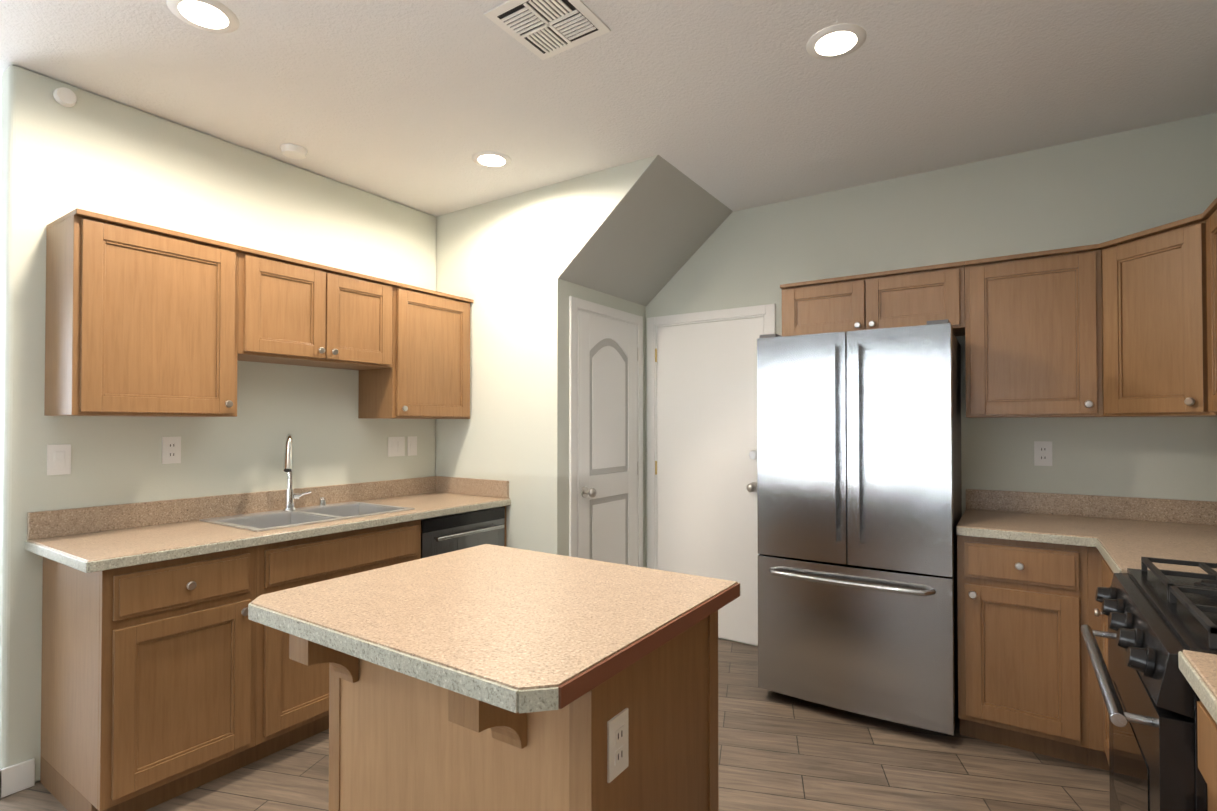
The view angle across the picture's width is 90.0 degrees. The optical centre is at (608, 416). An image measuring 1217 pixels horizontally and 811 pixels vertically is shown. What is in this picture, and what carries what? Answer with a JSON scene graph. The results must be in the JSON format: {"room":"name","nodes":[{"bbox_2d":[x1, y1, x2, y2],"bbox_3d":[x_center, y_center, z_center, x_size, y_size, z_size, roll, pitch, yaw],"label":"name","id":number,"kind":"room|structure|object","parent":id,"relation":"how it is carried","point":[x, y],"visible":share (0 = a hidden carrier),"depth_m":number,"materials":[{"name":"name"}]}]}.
{"room":"kitchen","nodes":[
{"label":"kitchen","id":0,"kind":"room"},
{"bbox_2d":[0,65,435,781],"bbox_3d":[-1.688,0.045,3.064,0.120,2.664,1.982,0,-1,34],"label":"wall","id":1,"kind":"structure","parent":0,"point":[96,153],"depth_m":2.58,"materials":[{"name":"white paint"}]},
{"bbox_2d":[0,758,34,785],"bbox_3d":[-1.747,1.327,3.080,0.014,0.100,1.996,0,-1,34],"label":"baseboard","id":2,"kind":"structure","parent":1,"relation":"attached to","point":[18,777],"depth_m":2.22,"materials":[{"name":"white wood"}]},
{"bbox_2d":[47,444,70,474],"bbox_3d":[-2.097,0.163,2.324,0.010,0.116,0.070,0,-1,34],"label":"switch plate","id":3,"kind":"object","parent":1,"relation":"attached to","point":[58,459],"visible":1,"depth_m":2.32,"materials":[{"name":"white plastic"}]},
{"bbox_2d":[53,87,76,106],"bbox_3d":[-2.088,-1.232,2.341,0.026,0.069,0.069,0,-1,34],"label":"smoke detector","id":4,"kind":"object","parent":1,"relation":"attached to","point":[65,97],"visible":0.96,"depth_m":2.33,"materials":[{"name":"white plastic"}]},
{"bbox_2d":[44,208,247,416],"bbox_3d":[-1.842,-0.364,2.436,0.320,0.721,0.545,0,-1,34],"label":"upper cabinet","id":5,"kind":"object","parent":1,"relation":"attached to","point":[143,320],"depth_m":2.29,"materials":[{"name":"brown wood"}]},
{"bbox_2d":[162,437,180,463],"bbox_3d":[-1.892,0.144,2.636,0.008,0.116,0.070,0,-1,34],"label":"electrical outlet plate","id":6,"kind":"object","parent":1,"relation":"attached to","point":[171,449],"visible":1,"depth_m":2.63,"materials":[{"name":"white plastic"}]},
{"bbox_2d":[244,248,399,371],"bbox_3d":[-1.476,-0.491,2.988,0.320,0.454,0.774,0,-1,34],"label":"upper cabinet","id":7,"kind":"object","parent":1,"relation":"attached to","point":[298,312],"depth_m":2.88,"materials":[{"name":"brown wood"}]},
{"bbox_2d":[388,437,404,456],"bbox_3d":[-1.252,0.175,3.597,0.010,0.116,0.116,0,-1,34],"label":"switch plate","id":8,"kind":"object","parent":1,"relation":"attached to","point":[396,446],"visible":1,"depth_m":3.60,"materials":[{"name":"white plastic"}]},
{"bbox_2d":[407,436,416,455],"bbox_3d":[-1.190,0.176,3.691,0.010,0.116,0.070,0,-1,34],"label":"switch plate","id":9,"kind":"object","parent":1,"relation":"attached to","point":[411,445],"visible":1,"depth_m":3.69,"materials":[{"name":"white plastic"}]},
{"bbox_2d":[358,283,473,418],"bbox_3d":[-1.109,-0.351,3.540,0.320,0.721,0.554,0,-1,34],"label":"upper cabinet","id":10,"kind":"object","parent":1,"relation":"attached to","point":[432,381],"depth_m":3.40,"materials":[{"name":"brown wood"}]},
{"bbox_2d":[0,638,1109,810],"bbox_3d":[-1.960,1.400,1.679,7.140,0.080,6.680,0,-1,34],"label":"floor","id":11,"kind":"structure","parent":0,"point":[779,752],"depth_m":2.35,"materials":[{"name":"brown wood"}]},
{"bbox_2d":[40,545,263,810],"bbox_3d":[-1.735,0.930,2.310,0.620,0.876,0.480,0,-1,34],"label":"base cabinet","id":12,"kind":"object","parent":11,"relation":"on","point":[164,681],"depth_m":2.12,"materials":[{"name":"brown wood"}]},
{"bbox_2d":[25,476,510,572],"bbox_3d":[-1.357,0.429,2.871,0.636,0.138,1.926,0,-1,34],"label":"countertop","id":13,"kind":"structure","parent":12,"relation":"on","point":[93,539],"depth_m":2.52,"materials":[{"name":"laminate"}]},
{"bbox_2d":[283,434,325,510],"bbox_3d":[-1.484,0.268,2.977,0.179,0.372,0.288,0,-1,34],"label":"pull-down faucet","id":14,"kind":"object","parent":13,"relation":"on","point":[290,496],"visible":1,"depth_m":2.96,"materials":[{"name":"silver metal"}]},
{"bbox_2d":[199,501,414,531],"bbox_3d":[-1.384,0.544,2.856,0.500,0.181,0.760,0,-1,34],"label":"double-bowl sink","id":15,"kind":"object","parent":13,"relation":"in","point":[268,520],"visible":0.33,"depth_m":2.88,"materials":[{"name":"white metal"}]},
{"bbox_2d":[264,546,420,756],"bbox_3d":[-1.385,1.044,2.835,0.620,0.661,0.783,0,-1,34],"label":"base cabinet","id":16,"kind":"object","parent":11,"relation":"on","point":[296,694],"depth_m":2.49,"materials":[{"name":"brown wood"}]},
{"bbox_2d":[421,507,504,558],"bbox_3d":[-0.980,0.947,3.396,0.636,0.868,0.592,0,-1,34],"label":"dishwasher","id":17,"kind":"object","parent":11,"relation":"on","point":[449,533],"visible":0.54,"depth_m":3.22,"materials":[{"name":"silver metal"}]},
{"bbox_2d":[248,544,739,810],"bbox_3d":[-0.272,0.902,1.558,0.954,0.914,0.838,0,-1,34],"label":"kitchen island","id":18,"kind":"object","parent":11,"relation":"on","point":[486,677],"visible":1,"depth_m":1.35,"materials":[{"name":"brown wood"}]},
{"bbox_2d":[757,319,961,735],"bbox_3d":[1.230,0.487,2.979,0.830,1.778,0.745,0,-1,34],"label":"refrigerator","id":19,"kind":"object","parent":11,"relation":"on","point":[859,499],"visible":1,"depth_m":2.70,"materials":[{"name":"grey metal"}]},
{"bbox_2d":[957,535,1113,770],"bbox_3d":[1.924,0.929,2.256,1.096,0.875,1.229,0,-1,34],"label":"base cabinet","id":20,"kind":"object","parent":11,"relation":"on","point":[1027,678],"visible":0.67,"depth_m":2.42,"materials":[{"name":"brown wood"}]},
{"bbox_2d":[956,489,1216,573],"bbox_3d":[1.923,0.422,2.261,1.096,0.138,1.230,0,-1,34],"label":"countertop","id":21,"kind":"structure","parent":20,"relation":"on","point":[1121,534],"depth_m":2.57,"materials":[{"name":"laminate"}]},
{"bbox_2d":[1080,557,1216,810],"bbox_3d":[1.517,0.877,1.325,0.724,0.958,0.765,0,-1,34],"label":"gas range","id":22,"kind":"object","parent":11,"relation":"on","point":[1159,620],"visible":1,"depth_m":1.33,"materials":[{"name":"black metal"}]},
{"bbox_2d":[1197,700,1216,810],"bbox_3d":[1.076,0.909,0.549,0.620,0.876,1.006,0,-1,34],"label":"base cabinet","id":23,"kind":"object","parent":11,"relation":"on","point":[1207,741],"visible":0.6,"depth_m":1.00,"materials":[{"name":"brown wood"}]},
{"bbox_2d":[1178,650,1216,723],"bbox_3d":[0.898,0.399,0.302,0.638,0.138,1.627,0,-1,34],"label":"countertop","id":24,"kind":"structure","parent":23,"relation":"on","point":[1198,670],"depth_m":1.05,"materials":[{"name":"laminate"}]},
{"bbox_2d":[435,155,732,567],"bbox_3d":[-0.208,0.054,3.846,1.721,2.664,0.958,0,-1,34],"label":"wall","id":25,"kind":"structure","parent":0,"point":[519,269],"depth_m":3.47,"materials":[{"name":"white paint"}]},
{"bbox_2d":[569,296,642,566],"bbox_3d":[0.037,0.356,3.702,0.095,2.057,0.794,0,-1,34],"label":"pantry door","id":26,"kind":"structure","parent":25,"relation":"attached to","point":[605,433],"depth_m":3.69,"materials":[{"name":"white wood"}]},
{"bbox_2d":[0,0,1216,216],"bbox_3d":[-1.960,-1.344,1.712,7.140,0.080,6.680,0,-1,34],"label":"ceiling","id":27,"kind":"structure","parent":0,"point":[730,104],"depth_m":2.37,"materials":[{"name":"white paint"}]},
{"bbox_2d":[166,0,238,32],"bbox_3d":[-1.303,-1.297,1.960,0.196,0.006,0.196,0,-1,34],"label":"recessed light","id":28,"kind":"object","parent":27,"relation":"in","point":[214,16],"visible":1,"depth_m":1.96,"materials":[{"name":"white"}]},
{"bbox_2d":[280,144,307,159],"bbox_3d":[-1.513,-1.274,2.927,0.119,0.030,0.119,0,-1,34],"label":"smoke detector","id":29,"kind":"object","parent":27,"relation":"attached to","point":[294,151],"visible":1,"depth_m":2.90,"materials":[{"name":"white plastic"}]},
{"bbox_2d":[472,151,510,167],"bbox_3d":[-0.584,-1.284,3.043,0.196,0.006,0.196,0,-1,34],"label":"recessed light","id":30,"kind":"object","parent":27,"relation":"in","point":[491,159],"visible":1,"depth_m":3.03,"materials":[{"name":"white"}]},
{"bbox_2d":[484,0,610,59],"bbox_3d":[-0.197,-1.294,1.999,0.296,0.012,0.296,0,-1,34],"label":"ceiling vent","id":31,"kind":"object","parent":27,"relation":"in","point":[543,29],"visible":1,"depth_m":2.00,"materials":[{"name":"white metal"}]},
{"bbox_2d":[806,24,866,59],"bbox_3d":[0.788,-1.295,2.108,0.196,0.006,0.196,0,-1,34],"label":"recessed light","id":32,"kind":"object","parent":27,"relation":"in","point":[835,41],"visible":1,"depth_m":2.10,"materials":[{"name":"white"}]},
{"bbox_2d":[646,113,1216,645],"bbox_3d":[1.556,0.048,3.310,3.067,2.664,0.100,0,-1,34],"label":"wall","id":33,"kind":"structure","parent":0,"point":[1098,189],"depth_m":2.97,"materials":[{"name":"white paint"}]},
{"bbox_2d":[647,304,775,644],"bbox_3d":[0.608,0.357,3.821,0.874,2.057,0.087,0,-1,34],"label":"door","id":34,"kind":"structure","parent":33,"relation":"attached to","point":[702,517],"depth_m":3.85,"materials":[{"name":"white wood"}]},
{"bbox_2d":[1034,441,1051,465],"bbox_3d":[2.072,0.175,2.900,0.070,0.116,0.008,0,-1,34],"label":"electrical outlet plate","id":35,"kind":"object","parent":33,"relation":"attached to","point":[1042,453],"visible":1,"depth_m":2.90,"materials":[{"name":"white plastic"}]},
{"bbox_3d":[0.973,0.005,-0.251,0.100,2.664,6.480,0,-1,34],"label":"wall","id":36,"kind":"structure","parent":0,"visible":0},
{"bbox_2d":[780,272,879,335],"bbox_3d":[1.222,-0.563,3.285,0.492,0.303,0.320,0,-1,34],"label":"upper cabinet","id":37,"kind":"object","parent":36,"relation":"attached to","point":[846,303],"depth_m":3.14,"materials":[{"name":"brown wood"}]},
{"bbox_2d":[880,262,959,335],"bbox_3d":[1.529,-0.565,3.082,0.492,0.303,0.320,0,-1,34],"label":"upper cabinet","id":38,"kind":"object","parent":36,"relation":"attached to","point":[915,296],"depth_m":2.92,"materials":[{"name":"brown wood"}]},
{"bbox_2d":[960,244,1099,417],"bbox_3d":[1.950,-0.360,2.770,0.551,0.721,0.369,0,-1,34],"label":"upper cabinet","id":39,"kind":"object","parent":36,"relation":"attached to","point":[1030,322],"depth_m":2.67,"materials":[{"name":"brown wood"}]},
{"bbox_2d":[1100,220,1183,416],"bbox_3d":[2.318,-0.364,2.399,0.580,0.721,0.580,0,-1,34],"label":"upper cabinet","id":40,"kind":"object","parent":36,"relation":"attached to","point":[1125,326],"depth_m":2.39,"materials":[{"name":"brown wood"}]},
{"bbox_2d":[1180,198,1216,416],"bbox_3d":[2.156,-0.370,1.964,0.369,0.721,0.433,0,-1,34],"label":"upper cabinet","id":41,"kind":"object","parent":36,"relation":"attached to","point":[1198,233],"depth_m":2.19,"materials":[{"name":"brown wood"}]}
]}

